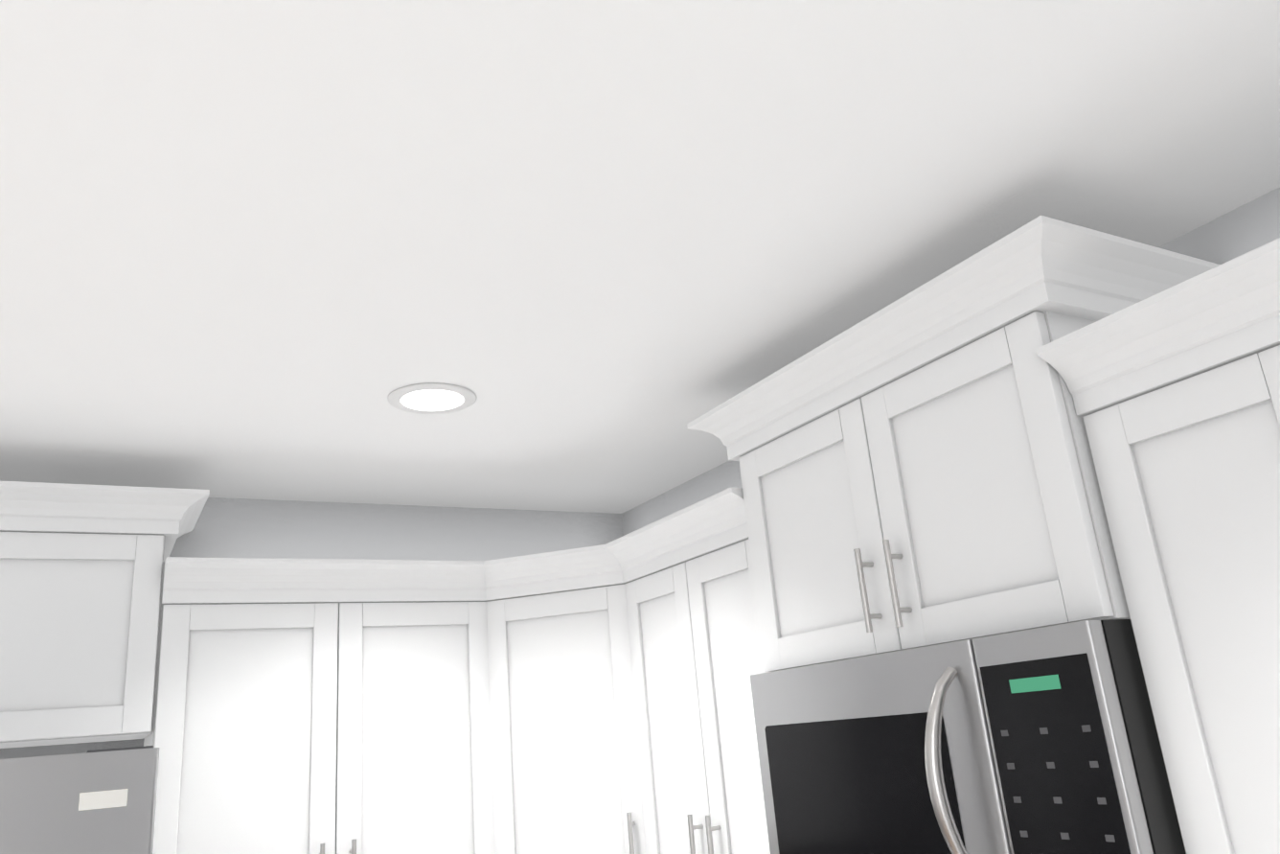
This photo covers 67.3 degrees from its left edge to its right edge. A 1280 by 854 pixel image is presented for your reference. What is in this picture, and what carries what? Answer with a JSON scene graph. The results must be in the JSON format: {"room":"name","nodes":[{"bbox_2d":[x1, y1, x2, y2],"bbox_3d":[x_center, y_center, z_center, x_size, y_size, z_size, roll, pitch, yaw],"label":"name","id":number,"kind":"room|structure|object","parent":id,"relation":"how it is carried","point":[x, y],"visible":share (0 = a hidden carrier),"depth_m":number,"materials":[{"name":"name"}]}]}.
{"room":"kitchen","nodes":[
{"label":"kitchen","id":0,"kind":"room"},
{"bbox_2d":[0,497,620,758],"bbox_3d":[-2.911,1.207,1.309,6.690,2.440,0.140,5,-20,-29],"label":"wall","id":1,"kind":"structure","parent":0,"point":[247,528],"depth_m":2.80,"materials":[{"name":"grey paint"}]},
{"bbox_2d":[0,480,209,748],"bbox_3d":[-1.550,0.419,2.070,1.078,0.534,0.400,5,-20,-29],"label":"upper cabinet","id":2,"kind":"object","parent":1,"relation":"attached to","point":[80,576],"visible":1,"depth_m":2.10,"materials":[{"name":"white wood"}]},
{"bbox_2d":[143,556,477,853],"bbox_3d":[-0.772,0.776,2.411,0.825,0.814,0.373,5,-20,-29],"label":"upper cabinet","id":3,"kind":"object","parent":1,"relation":"attached to","point":[301,705],"depth_m":2.27,"materials":[{"name":"white wood"}]},
{"bbox_2d":[0,0,1279,513],"bbox_3d":[-1.113,-1.187,-1.555,6.980,0.060,8.040,5,-20,-29],"label":"ceiling","id":4,"kind":"structure","parent":0,"point":[596,255],"depth_m":1.35,"materials":[{"name":"white paint"}]},
{"bbox_2d":[388,383,476,413],"bbox_3d":[-0.439,-0.058,2.034,0.184,0.004,0.184,5,-20,-29],"label":"recessed light","id":5,"kind":"object","parent":4,"relation":"in","point":[432,398],"visible":1,"depth_m":2.02,"materials":[{"name":"white plastic"}]},
{"bbox_2d":[620,186,1279,536],"bbox_3d":[1.973,0.269,-0.284,0.140,2.440,8.040,5,-20,-29],"label":"wall","id":6,"kind":"structure","parent":0,"point":[1254,224],"depth_m":1.57,"materials":[{"name":"grey paint"}]},
{"bbox_2d":[469,540,641,853],"bbox_3d":[-0.139,0.783,2.604,0.668,0.814,0.663,5,-20,-29],"label":"upper cabinet","id":7,"kind":"object","parent":6,"relation":"attached to","point":[592,699],"depth_m":2.43,"materials":[{"name":"white wood"}]},
{"bbox_2d":[615,505,726,853],"bbox_3d":[0.195,0.663,2.320,0.379,0.814,0.401,5,-20,-29],"label":"upper cabinet","id":8,"kind":"object","parent":6,"relation":"attached to","point":[673,729],"depth_m":2.24,"materials":[{"name":"white wood"}]},
{"bbox_2d":[691,487,770,853],"bbox_3d":[0.338,0.584,2.112,0.343,0.814,0.360,5,-20,-29],"label":"upper cabinet","id":9,"kind":"object","parent":6,"relation":"attached to","point":[731,630],"depth_m":2.03,"materials":[{"name":"white wood"}]},
{"bbox_2d":[686,215,1220,671],"bbox_3d":[0.540,0.123,1.718,0.443,0.534,0.924,5,-20,-29],"label":"upper cabinet","id":10,"kind":"object","parent":6,"relation":"attached to","point":[917,468],"visible":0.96,"depth_m":1.51,"materials":[{"name":"white wood"}]},
{"bbox_2d":[750,618,1186,853],"bbox_3d":[0.560,0.564,1.566,0.486,0.394,0.756,5,-20,-29],"label":"over-the-range microwave","id":11,"kind":"object","parent":10,"relation":"attached to","point":[1044,740],"visible":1,"depth_m":1.36,"materials":[{"name":"silver metal"}]},
{"bbox_2d":[1036,237,1279,853],"bbox_3d":[0.932,0.187,1.039,0.405,0.814,0.690,5,-20,-29],"label":"upper cabinet","id":12,"kind":"object","parent":6,"relation":"attached to","point":[1175,391],"visible":0.98,"depth_m":1.18,"materials":[{"name":"white wood"}]},
{"bbox_3d":[-0.906,1.185,-2.317,6.700,0.060,7.760,5,-20,-29],"label":"floor","id":13,"kind":"structure","parent":0,"visible":0},
{"bbox_2d":[0,745,159,853],"bbox_3d":[-1.331,1.469,1.471,0.914,1.778,0.897,5,-20,-29],"label":"refrigerator","id":14,"kind":"object","parent":13,"relation":"on","point":[99,801],"visible":1,"depth_m":1.58,"materials":[{"name":"silver metal"}]}
]}

